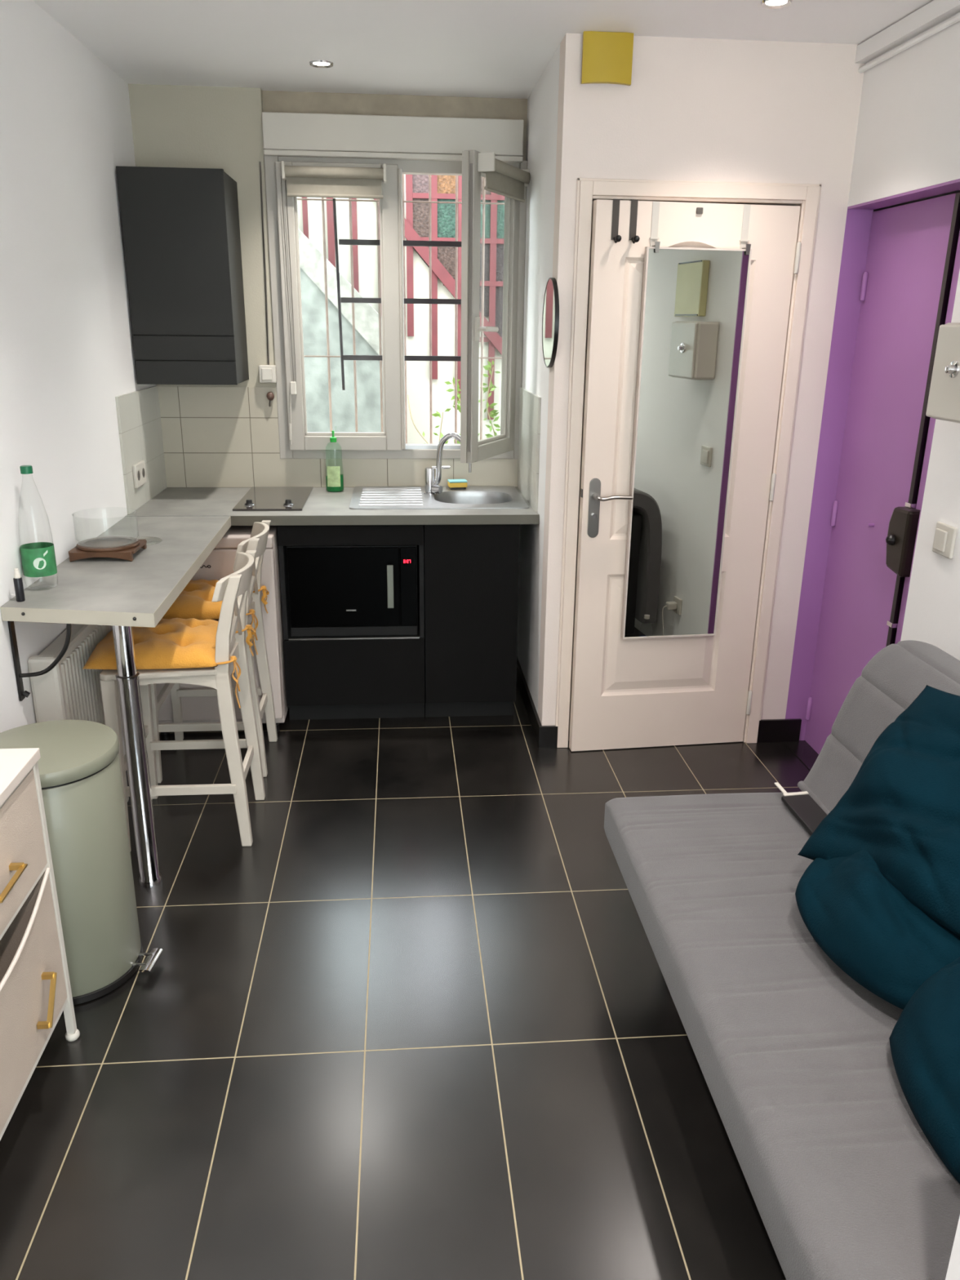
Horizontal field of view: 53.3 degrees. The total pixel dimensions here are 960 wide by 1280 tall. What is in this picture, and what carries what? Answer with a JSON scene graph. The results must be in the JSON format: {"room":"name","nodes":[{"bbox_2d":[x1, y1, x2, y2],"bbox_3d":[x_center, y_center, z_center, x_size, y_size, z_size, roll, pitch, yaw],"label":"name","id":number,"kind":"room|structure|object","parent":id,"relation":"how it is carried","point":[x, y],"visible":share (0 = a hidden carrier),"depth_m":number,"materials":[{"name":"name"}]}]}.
{"room":"studio apartment","nodes":[
{"label":"studio apartment","id":0,"kind":"room"},
{"bbox_2d":[0,0,167,755],"bbox_3d":[-1.241,-0.074,1.359,0.160,2.510,6.420,-1,18,-5],"label":"wall","id":1,"kind":"structure","parent":0,"point":[67,348],"depth_m":3.01,"materials":[{"name":"paint"}]},
{"bbox_2d":[27,623,128,801],"bbox_3d":[-1.259,0.311,3.042,0.083,0.715,0.510,-1,18,-5],"label":"heater","id":2,"kind":"object","parent":1,"relation":"attached to","point":[68,691],"visible":0.31,"depth_m":2.86,"materials":[{"name":"white metal"}]},
{"bbox_2d":[132,460,146,488],"bbox_3d":[-1.366,-0.665,3.841,0.012,0.090,0.155,-1,18,-5],"label":"wall socket","id":3,"kind":"object","parent":1,"relation":"attached to","point":[139,468],"visible":1,"depth_m":3.81,"materials":[{"name":"white plastic"}]},
{"bbox_2d":[137,471,140,480],"bbox_3d":[-1.359,-0.653,3.806,0.004,0.040,0.040,-1,18,-5],"label":"outlet","id":4,"kind":"object","parent":3,"relation":"attached to","point":[138,472],"depth_m":3.80,"materials":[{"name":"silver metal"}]},
{"bbox_2d":[128,84,275,386],"bbox_3d":[-0.627,-1.082,4.408,1.610,2.510,0.280,-1,18,-5],"label":"wall","id":5,"kind":"structure","parent":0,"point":[174,126],"depth_m":3.91,"materials":[{"name":"paint"}]},
{"bbox_2d":[115,165,248,385],"bbox_3d":[-1.191,-1.462,3.902,0.396,0.794,0.345,-1,18,-5],"label":"upper cabinet","id":6,"kind":"object","parent":5,"relation":"attached to","point":[180,228],"visible":1,"depth_m":3.74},
{"bbox_2d":[157,386,279,458],"bbox_3d":[-1.157,-0.963,4.250,0.525,0.312,0.008,-1,18,-5],"label":"wall","id":7,"kind":"structure","parent":5,"relation":"attached to","point":[197,422],"depth_m":4.25,"materials":[{"name":"tile"}]},
{"bbox_2d":[266,391,274,406],"bbox_3d":[-0.922,-1.060,4.215,0.034,0.064,0.033,-1,18,-5],"label":"wall hook","id":8,"kind":"object","parent":7,"relation":"attached to","point":[270,396],"visible":1,"depth_m":4.20,"materials":[{"name":"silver metal"}]},
{"bbox_2d":[258,161,276,382],"bbox_3d":[-0.922,-1.543,4.053,0.072,0.878,0.052,-1,18,-5],"label":"switch","id":9,"kind":"object","parent":5,"relation":"attached to","point":[267,373],"visible":1,"depth_m":4.15,"materials":[{"name":"white plastic"}]},
{"bbox_2d":[297,197,379,431],"bbox_3d":[-0.643,-1.498,4.466,0.365,1.030,0.018,-1,18,-5],"label":"window grille","id":10,"kind":"object","parent":5,"relation":"attached to","point":[377,201],"depth_m":4.37,"materials":[{"name":"white metal"}]},
{"bbox_2d":[164,458,518,487],"bbox_3d":[-0.619,-0.762,4.364,1.610,0.130,0.008,-1,18,-5],"label":"backsplash","id":11,"kind":"structure","parent":5,"relation":"attached to","point":[180,473],"depth_m":4.35,"materials":[{"name":"tile"}]},
{"bbox_2d":[351,302,355,355],"bbox_3d":[-0.591,-1.457,4.484,0.011,0.229,0.018,-1,18,-5],"label":"window grille","id":12,"kind":"object","parent":5,"relation":"attached to","point":[353,304],"depth_m":4.48,"materials":[{"name":"white metal"}]},
{"bbox_2d":[353,360,357,431],"bbox_3d":[-0.595,-1.167,4.581,0.011,0.330,0.018,-1,18,-5],"label":"window grille","id":13,"kind":"object","parent":5,"relation":"attached to","point":[354,361],"depth_m":4.58,"materials":[{"name":"beige metal"}]},
{"bbox_2d":[378,302,382,355],"bbox_3d":[-0.469,-1.460,4.494,0.011,0.229,0.018,-1,18,-5],"label":"window grille","id":14,"kind":"object","parent":5,"relation":"attached to","point":[380,304],"depth_m":4.49,"materials":[{"name":"beige metal"}]},
{"bbox_2d":[379,360,383,432],"bbox_3d":[-0.472,-1.166,4.592,0.011,0.331,0.018,-1,18,-5],"label":"window grille","id":15,"kind":"object","parent":5,"relation":"attached to","point":[380,362],"depth_m":4.59,"materials":[{"name":"beige metal"}]},
{"bbox_2d":[261,111,524,163],"bbox_3d":[-0.354,-2.073,3.956,1.066,0.158,0.073,-1,18,-5],"label":"box","id":16,"kind":"object","parent":5,"relation":"attached to","point":[300,135],"visible":1,"depth_m":3.92,"materials":[{"name":"white plastic"}]},
{"bbox_2d":[263,149,527,472],"bbox_3d":[-0.336,-1.355,3.987,1.090,1.240,0.541,-1,18,-5],"label":"window","id":17,"kind":"structure","parent":5,"relation":"attached to","point":[391,443],"depth_m":4.08,"materials":[{"name":"plastic"}]},
{"bbox_2d":[280,160,386,444],"bbox_3d":[-0.613,-1.400,4.065,0.449,1.130,0.067,-1,18,-5],"label":"roller blind","id":18,"kind":"object","parent":17,"relation":"attached to","point":[307,181],"visible":1,"depth_m":3.91,"materials":[{"name":"beige fabric"}]},
{"bbox_2d":[477,151,530,202],"bbox_3d":[0.108,-1.833,3.805,0.067,0.127,0.450,8,20,21],"label":"roller blind","id":19,"kind":"object","parent":17,"relation":"attached to","point":[503,179],"visible":0.82,"depth_m":3.75,"materials":[{"name":"beige fabric"}]},
{"bbox_2d":[332,198,461,390],"bbox_3d":[-0.361,-1.550,4.339,0.578,0.812,0.022,-1,18,-5],"label":"security bars","id":20,"kind":"object","parent":5,"relation":"attached to","point":[341,242],"visible":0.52,"depth_m":4.32,"materials":[{"name":"black metal"}]},
{"bbox_2d":[403,245,405,297],"bbox_3d":[-0.350,-1.700,4.424,0.008,0.222,0.018,-1,18,-5],"label":"window grille","id":21,"kind":"object","parent":5,"relation":"attached to","point":[404,279],"depth_m":4.42,"materials":[{"name":"white metal"}]},
{"bbox_2d":[404,360,407,443],"bbox_3d":[-0.357,-1.144,4.609,0.008,0.382,0.018,-1,18,-5],"label":"window grille","id":22,"kind":"object","parent":5,"relation":"attached to","point":[406,415],"depth_m":4.61,"materials":[{"name":"beige metal"}]},
{"bbox_2d":[262,90,527,160],"bbox_3d":[-0.331,-2.166,4.096,1.140,0.250,0.235,-1,18,-5],"label":"wall","id":23,"kind":"structure","parent":0,"point":[276,101],"depth_m":3.96,"materials":[{"name":"paint"}]},
{"bbox_2d":[0,680,809,1279],"bbox_3d":[0.164,1.143,1.888,3.200,0.100,6.420,-1,18,-5],"label":"floor","id":24,"kind":"structure","parent":0,"point":[427,1024],"depth_m":2.24,"materials":[{"name":"tile"}]},
{"bbox_2d":[0,747,79,1140],"bbox_3d":[-1.043,0.703,1.819,0.298,0.750,0.733,-1,18,-5],"label":"dresser","id":25,"kind":"object","parent":24,"relation":"on","point":[35,988],"visible":1,"depth_m":2.00,"materials":[{"name":"beige painted wood"},{"name":"white painted metal"},{"name":"brass"}]},
{"bbox_2d":[0,720,162,1004],"bbox_3d":[-1.034,0.556,2.429,0.388,0.644,0.333,-1,18,-5],"label":"pedal bin","id":26,"kind":"object","parent":24,"relation":"on","point":[78,764],"visible":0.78,"depth_m":2.34,"materials":[{"name":"green metal"}]},
{"bbox_2d":[0,515,231,888],"bbox_3d":[-1.111,0.155,3.224,0.412,0.900,1.306,-1,18,-5],"label":"breakfast bar","id":27,"kind":"object","parent":24,"relation":"on","point":[122,594],"visible":1,"depth_m":2.76,"materials":[{"name":"laminate"}]},
{"bbox_2d":[13,568,25,601],"bbox_3d":[-1.235,-0.148,2.560,0.022,0.090,0.022,-1,18,-5],"label":"spray bottle","id":28,"kind":"object","parent":27,"relation":"on","point":[17,580],"visible":1,"depth_m":2.55,"materials":[{"name":"black plastic"}]},
{"bbox_2d":[17,465,57,590],"bbox_3d":[-1.232,-0.309,2.646,0.087,0.342,0.088,-1,18,-5],"label":"water bottle","id":29,"kind":"object","parent":27,"relation":"on","point":[37,558],"visible":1,"depth_m":2.64,"materials":[{"name":"plastic"}]},
{"bbox_2d":[68,511,146,561],"bbox_3d":[-1.193,-0.340,3.063,0.200,0.136,0.195,-1,18,-5],"label":"tray","id":30,"kind":"object","parent":27,"relation":"on","point":[124,548],"visible":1,"depth_m":3.02,"materials":[{"name":"brown wood"}]},
{"bbox_2d":[71,511,138,547],"bbox_3d":[-1.193,-0.359,3.056,0.195,0.095,0.195,-1,18,-5],"label":"glass bowl","id":31,"kind":"object","parent":30,"relation":"on","point":[106,541],"depth_m":3.10,"materials":[{"name":"clear glass"}]},
{"bbox_2d":[133,536,161,545],"bbox_3d":[-1.157,-0.336,3.263,0.140,0.005,0.140,-1,18,-5],"label":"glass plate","id":32,"kind":"object","parent":27,"relation":"on","point":[140,537],"visible":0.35,"depth_m":3.30,"materials":[{"name":"clear glass"}]},
{"bbox_2d":[99,550,265,852],"bbox_3d":[-0.938,0.191,3.116,0.447,0.905,0.419,-1,18,-5],"label":"bar stool","id":33,"kind":"object","parent":24,"relation":"on","point":[232,589],"visible":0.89,"depth_m":3.02,"materials":[{"name":"white paint"}]},
{"bbox_2d":[82,617,254,708],"bbox_3d":[-0.980,0.062,3.070,0.466,0.213,0.400,-1,18,-5],"label":"seat cushion","id":34,"kind":"object","parent":33,"relation":"on","point":[175,642],"visible":0.71,"depth_m":2.92,"materials":[{"name":"yellow fabric"}]},
{"bbox_2d":[150,520,277,782],"bbox_3d":[-0.993,0.033,3.587,0.447,0.905,0.419,-1,18,-5],"label":"bar stool","id":35,"kind":"object","parent":24,"relation":"on","point":[257,541],"visible":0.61,"depth_m":3.59,"materials":[{"name":"white paint"}]},
{"bbox_2d":[162,578,269,654],"bbox_3d":[-1.036,-0.095,3.541,0.466,0.213,0.400,-1,18,-5],"label":"seat cushion","id":36,"kind":"object","parent":35,"relation":"on","point":[195,599],"visible":0.48,"depth_m":3.38,"materials":[{"name":"yellow fabric"}]},
{"bbox_2d":[155,525,288,734],"bbox_3d":[-1.094,-0.097,4.088,0.528,0.832,0.632,-1,18,-5],"label":"fridge","id":37,"kind":"object","parent":24,"relation":"on","point":[220,563],"visible":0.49,"depth_m":3.84,"materials":[{"name":"metal"}]},
{"bbox_2d":[276,524,424,719],"bbox_3d":[-0.542,-0.146,4.213,0.578,0.860,0.615,-1,18,-5],"label":"base cabinet","id":38,"kind":"object","parent":24,"relation":"on","point":[375,676],"visible":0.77,"depth_m":3.97,"materials":[{"name":"black wood"}]},
{"bbox_2d":[124,487,538,525],"bbox_3d":[-0.593,-0.576,4.069,1.608,0.040,0.670,-1,18,-5],"label":"countertop","id":39,"kind":"structure","parent":38,"relation":"on","point":[322,507],"depth_m":3.81,"materials":[{"name":"laminate"}]},
{"bbox_2d":[232,486,313,511],"bbox_3d":[-0.871,-0.615,4.072,0.275,0.030,0.540,-1,18,-5],"label":"cooktop","id":40,"kind":"object","parent":39,"relation":"in","point":[257,498],"visible":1,"depth_m":4.03,"materials":[{"name":"black glass"}]},
{"bbox_2d":[325,430,343,491],"bbox_3d":[-0.645,-0.790,4.229,0.080,0.268,0.048,-1,18,-5],"label":"dish soap bottle","id":41,"kind":"object","parent":39,"relation":"on","point":[334,479],"visible":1,"depth_m":4.23,"materials":[{"name":"green plastic"}]},
{"bbox_2d":[349,485,528,509],"bbox_3d":[-0.186,-0.555,4.175,0.735,0.158,0.537,-1,18,-5],"label":"sink","id":42,"kind":"object","parent":39,"relation":"in","point":[473,497],"visible":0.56,"depth_m":4.15,"materials":[{"name":"metal"}]},
{"bbox_2d":[447,479,467,489],"bbox_3d":[-0.102,-0.706,4.341,0.082,0.038,0.055,-3,19,-11],"label":"sponge","id":43,"kind":"object","parent":42,"relation":"on","point":[453,484],"visible":1,"depth_m":4.32,"materials":[{"name":"yellow plastic"}]},
{"bbox_2d":[423,431,460,494],"bbox_3d":[-0.150,-0.763,4.142,0.202,0.270,0.060,7,19,18],"label":"tap","id":44,"kind":"object","parent":39,"relation":"on","point":[432,487],"visible":0.84,"depth_m":4.16,"materials":[{"name":"silver metal"}]},
{"bbox_2d":[286,545,417,636],"bbox_3d":[-0.532,-0.254,4.077,0.521,0.380,0.445,-1,18,-5],"label":"microwave","id":45,"kind":"object","parent":38,"relation":"in","point":[335,590],"visible":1,"depth_m":3.89,"materials":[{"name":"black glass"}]},
{"bbox_2d":[423,524,519,716],"bbox_3d":[-0.060,-0.153,4.252,0.384,0.860,0.615,-1,18,-5],"label":"base cabinet","id":46,"kind":"object","parent":24,"relation":"on","point":[471,572],"visible":0.78,"depth_m":3.95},
{"bbox_2d":[604,640,959,1279],"bbox_3d":[0.880,0.636,1.936,0.956,0.849,1.485,-1,18,-5],"label":"sofa","id":47,"kind":"object","parent":24,"relation":"on","point":[793,1053],"visible":0.69,"depth_m":1.77,"materials":[{"name":"grey fabric"}]},
{"bbox_2d":[774,782,827,835],"bbox_3d":[0.850,0.448,2.451,0.080,0.021,0.332,-1,18,-5],"label":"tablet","id":48,"kind":"object","parent":47,"relation":"on","point":[802,806],"visible":0.63,"depth_m":2.48,"materials":[{"name":"white plastic"}]},
{"bbox_2d":[795,849,959,1009],"bbox_3d":[0.888,0.499,1.868,0.437,0.242,0.520,-1,18,-5],"label":"pillow","id":49,"kind":"object","parent":47,"relation":"on","point":[866,926],"visible":0.52,"depth_m":1.79,"materials":[{"name":"teal fabric"}]},
{"bbox_2d":[797,684,959,936],"bbox_3d":[0.934,0.319,1.906,0.353,0.438,0.567,-5,19,-17],"label":"pillow","id":50,"kind":"object","parent":47,"relation":"on","point":[901,806],"visible":0.94,"depth_m":1.90,"materials":[{"name":"teal fabric"}]},
{"bbox_2d":[888,956,959,1183],"bbox_3d":[0.901,0.649,1.432,0.426,0.286,0.566,-1,18,-5],"label":"pillow","id":51,"kind":"object","parent":47,"relation":"on","point":[925,1038],"visible":1,"depth_m":1.51,"materials":[{"name":"teal fabric"}]},
{"bbox_2d":[33,0,933,98],"bbox_3d":[0.195,-1.343,1.060,3.200,0.120,6.420,-1,18,-5],"label":"ceiling","id":52,"kind":"structure","parent":0,"point":[460,48],"depth_m":3.08,"materials":[{"name":"paint"}]},
{"bbox_2d":[309,60,333,67],"bbox_3d":[-0.575,-2.090,3.473,0.088,0.006,0.088,-1,18,-5],"label":"recessed light","id":53,"kind":"object","parent":52,"relation":"in","point":[313,63],"visible":1,"depth_m":3.47,"materials":[{"name":"silver metal"}]},
{"bbox_2d":[760,0,792,8],"bbox_3d":[0.852,-1.832,2.752,0.088,0.006,0.088,-1,18,-5],"label":"recessed light","id":54,"kind":"object","parent":52,"relation":"in","point":[774,4],"visible":1,"depth_m":2.76,"materials":[{"name":"silver metal"}]},
{"bbox_2d":[516,44,559,713],"bbox_3d":[0.228,-0.968,4.097,0.060,2.510,1.080,-1,18,-5],"label":"wall","id":55,"kind":"structure","parent":0,"point":[543,100],"depth_m":3.86,"materials":[{"name":"paint"}]},
{"bbox_2d":[479,331,502,439],"bbox_3d":[0.048,-1.223,4.618,0.106,0.502,0.018,-1,18,-5],"label":"window grille","id":56,"kind":"object","parent":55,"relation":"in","point":[482,357],"depth_m":4.60,"materials":[{"name":"beige metal"}]},
{"bbox_2d":[480,177,504,326],"bbox_3d":[0.054,-1.788,4.429,0.105,0.637,0.018,-1,18,-5],"label":"window grille","id":57,"kind":"object","parent":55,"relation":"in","point":[483,202],"depth_m":4.41,"materials":[{"name":"white metal"}]},
{"bbox_2d":[515,656,542,744],"bbox_3d":[0.204,0.243,4.288,0.012,0.092,0.920,-1,18,-5],"label":"baseboard","id":58,"kind":"structure","parent":55,"relation":"attached to","point":[528,702],"depth_m":4.17,"materials":[{"name":"black tile"}]},
{"bbox_2d":[542,277,559,367],"bbox_3d":[0.252,-1.137,3.434,0.015,0.306,0.306,-1,18,-5],"label":"round mirror","id":59,"kind":"object","parent":55,"relation":"attached to","point":[550,318],"visible":1,"depth_m":3.39,"materials":[{"name":"black mirror"}]},
{"bbox_2d":[537,33,865,725],"bbox_3d":[0.758,-0.785,3.569,1.005,2.510,0.120,-1,18,-5],"label":"wall","id":60,"kind":"structure","parent":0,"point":[691,109],"depth_m":3.23,"materials":[{"name":"paint"}]},
{"bbox_2d":[537,725,557,747],"bbox_3d":[0.275,0.389,3.850,0.077,0.092,0.012,-1,18,-5],"label":"baseboard","id":61,"kind":"structure","parent":60,"relation":"attached to","point":[548,735],"depth_m":3.84,"materials":[{"name":"black tile"}]},
{"bbox_2d":[581,31,633,85],"bbox_3d":[0.410,-1.877,3.090,0.162,0.148,0.040,-1,18,-5],"label":"air vent","id":62,"kind":"object","parent":60,"relation":"attached to","point":[606,56],"visible":1,"depth_m":3.08,"materials":[{"name":"yellow plastic"}]},
{"bbox_2d":[555,177,821,751],"bbox_3d":[0.732,-0.571,3.592,0.844,2.088,0.226,-2,19,-9],"label":"door","id":63,"kind":"structure","parent":60,"relation":"attached to","point":[613,691],"depth_m":3.52,"materials":[{"name":"paint"}]},
{"bbox_2d":[610,199,621,243],"bbox_3d":[0.456,-1.405,3.213,0.027,0.138,0.087,-2,19,-9],"label":"hook","id":64,"kind":"object","parent":63,"relation":"attached to","point":[615,209],"visible":0.98,"depth_m":3.21,"materials":[{"name":"black metal"}]},
{"bbox_2d":[629,199,639,244],"bbox_3d":[0.518,-1.408,3.223,0.027,0.138,0.087,-2,19,-9],"label":"hook","id":65,"kind":"object","parent":63,"relation":"attached to","point":[633,213],"visible":0.98,"depth_m":3.22,"materials":[{"name":"black metal"}]},
{"bbox_2d":[621,201,751,639],"bbox_3d":[0.738,-0.743,3.462,0.373,1.536,0.042,-2,19,-9],"label":"mirror","id":66,"kind":"object","parent":63,"relation":"attached to","point":[694,300],"visible":1,"depth_m":3.45,"materials":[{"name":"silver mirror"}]},
{"bbox_2d":[696,207,702,213],"bbox_3d":[0.745,-1.455,3.243,0.022,0.020,0.008,-2,19,-9],"label":"sensor","id":67,"kind":"object","parent":63,"relation":"attached to","point":[699,210],"visible":1,"depth_m":3.24,"materials":[{"name":"grey plastic"}]},
{"bbox_2d":[756,718,801,742],"bbox_3d":[1.218,0.373,3.926,0.193,0.098,0.012,-1,18,-5],"label":"baseboard","id":68,"kind":"structure","parent":60,"relation":"attached to","point":[770,731],"depth_m":3.92,"materials":[{"name":"black tile"}]},
{"bbox_2d":[848,11,959,660],"bbox_3d":[1.594,0.019,1.187,0.250,2.510,5.270,-1,18,-5],"label":"wall","id":69,"kind":"structure","parent":0,"point":[908,135],"depth_m":2.83,"materials":[{"name":"paint"}]},
{"bbox_2d":[784,192,959,770],"bbox_3d":[1.374,-0.396,3.213,0.151,2.013,0.900,-1,18,-5],"label":"door","id":70,"kind":"structure","parent":69,"relation":"in","point":[910,275],"depth_m":3.27,"materials":[{"name":"purple paint"}]},
{"bbox_2d":[785,178,959,740],"bbox_3d":[1.334,-0.439,3.328,0.094,2.020,0.890,-1,18,-5],"label":"trim","id":71,"kind":"structure","parent":69,"relation":"attached to","point":[859,216],"depth_m":3.55,"materials":[{"name":"purple paint"}]},
{"bbox_2d":[855,0,959,73],"bbox_3d":[1.371,-1.495,1.893,0.035,0.079,2.700,-1,18,-5],"label":"trim","id":72,"kind":"structure","parent":69,"relation":"attached to","point":[935,11],"depth_m":2.85,"materials":[{"name":"paint"}]},
{"bbox_2d":[925,322,959,423],"bbox_3d":[1.283,-0.690,2.480,0.139,0.250,0.265,-1,18,-5],"label":"wall box","id":73,"kind":"object","parent":69,"relation":"attached to","point":[944,399],"visible":1,"depth_m":2.53,"materials":[{"name":"white plastic"}]},
{"bbox_2d":[932,521,957,559],"bbox_3d":[1.328,-0.286,2.742,0.018,0.090,0.097,-1,18,-5],"label":"light switch","id":74,"kind":"object","parent":69,"relation":"attached to","point":[945,535],"visible":1,"depth_m":2.73,"materials":[{"name":"white plastic"}]},
{"bbox_2d":[945,1216,959,1279],"bbox_3d":[1.036,0.864,0.987,0.918,1.020,0.450,-1,18,-5],"label":"wall","id":75,"kind":"structure","parent":0,"point":[953,1268],"depth_m":1.13,"materials":[{"name":"paint"}]},
{"label":"outside","id":76,"kind":"structure","parent":0,"visible":0},
{"bbox_3d":[-0.507,-0.287,6.155,7.000,0.100,2.500,-1,18,-5],"label":"floor","id":77,"kind":"structure","parent":76,"visible":0},
{"bbox_2d":[297,227,383,432],"bbox_3d":[-1.328,-1.836,5.979,1.580,2.930,0.420,-1,18,-5],"label":"wall","id":78,"kind":"structure","parent":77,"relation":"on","point":[311,259],"depth_m":5.84,"materials":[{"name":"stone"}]},
{"bbox_2d":[297,174,504,444],"bbox_3d":[-0.201,-1.888,6.416,5.700,2.780,0.245,-1,18,-5],"label":"wall","id":79,"kind":"structure","parent":77,"relation":"on","point":[364,222],"depth_m":6.15,"materials":[{"name":"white paint"}]},
{"bbox_2d":[350,244,354,297],"bbox_3d":[-0.588,-1.695,4.405,0.011,0.224,0.018,-1,18,-5],"label":"window grille","id":80,"kind":"object","parent":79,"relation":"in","point":[351,246],"depth_m":4.40,"materials":[{"name":"white metal"}]},
{"bbox_2d":[377,245,380,297],"bbox_3d":[-0.466,-1.697,4.415,0.011,0.221,0.018,-1,18,-5],"label":"window grille","id":81,"kind":"object","parent":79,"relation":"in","point":[378,246],"depth_m":4.41,"materials":[{"name":"white metal"}]},
{"bbox_2d":[404,303,406,355],"bbox_3d":[-0.353,-1.459,4.504,0.008,0.230,0.018,-1,18,-5],"label":"window grille","id":82,"kind":"object","parent":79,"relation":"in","point":[405,347],"depth_m":4.50,"materials":[{"name":"beige metal"}]},
{"bbox_2d":[429,246,431,298],"bbox_3d":[-0.229,-1.701,4.434,0.009,0.222,0.018,-1,18,-5],"label":"window grille","id":83,"kind":"object","parent":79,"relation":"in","point":[430,247],"depth_m":4.43,"materials":[{"name":"white metal"}]},
{"bbox_2d":[429,303,431,355],"bbox_3d":[-0.233,-1.462,4.513,0.009,0.230,0.018,-1,18,-5],"label":"window grille","id":84,"kind":"object","parent":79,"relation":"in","point":[430,304],"depth_m":4.51,"materials":[{"name":"beige metal"}]},
{"bbox_2d":[429,360,432,444],"bbox_3d":[-0.237,-1.145,4.619,0.011,0.387,0.018,-1,18,-5],"label":"window grille","id":85,"kind":"object","parent":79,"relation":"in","point":[430,362],"depth_m":4.61,"materials":[{"name":"beige metal"}]},
{"bbox_2d":[402,173,462,241],"bbox_3d":[-0.218,-1.961,4.348,0.267,0.273,0.018,-1,18,-5],"label":"window grille","id":86,"kind":"object","parent":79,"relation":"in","point":[428,202],"depth_m":4.34,"materials":[{"name":"white metal"}]},
{"bbox_2d":[454,360,457,433],"bbox_3d":[-0.117,-1.171,4.621,0.009,0.337,0.018,-1,18,-5],"label":"window grille","id":87,"kind":"object","parent":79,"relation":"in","point":[455,362],"depth_m":4.62,"materials":[{"name":"beige metal"}]},
{"bbox_2d":[454,304,457,355],"bbox_3d":[-0.113,-1.463,4.523,0.012,0.227,0.018,-1,18,-5],"label":"window grille","id":88,"kind":"object","parent":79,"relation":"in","point":[456,305],"depth_m":4.52,"materials":[{"name":"beige metal"}]},
{"bbox_2d":[455,247,457,298],"bbox_3d":[-0.109,-1.703,4.444,0.009,0.219,0.018,-1,18,-5],"label":"window grille","id":89,"kind":"object","parent":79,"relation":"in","point":[456,248],"depth_m":4.44,"materials":[{"name":"white metal"}]},
{"bbox_2d":[407,360,500,444],"bbox_3d":[-0.059,-0.804,5.289,0.673,1.439,0.182,-1,18,-5],"label":"climbing plant","id":90,"kind":"object","parent":77,"relation":"on","point":[494,412],"visible":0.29,"depth_m":5.10,"materials":[{"name":"green plant"}]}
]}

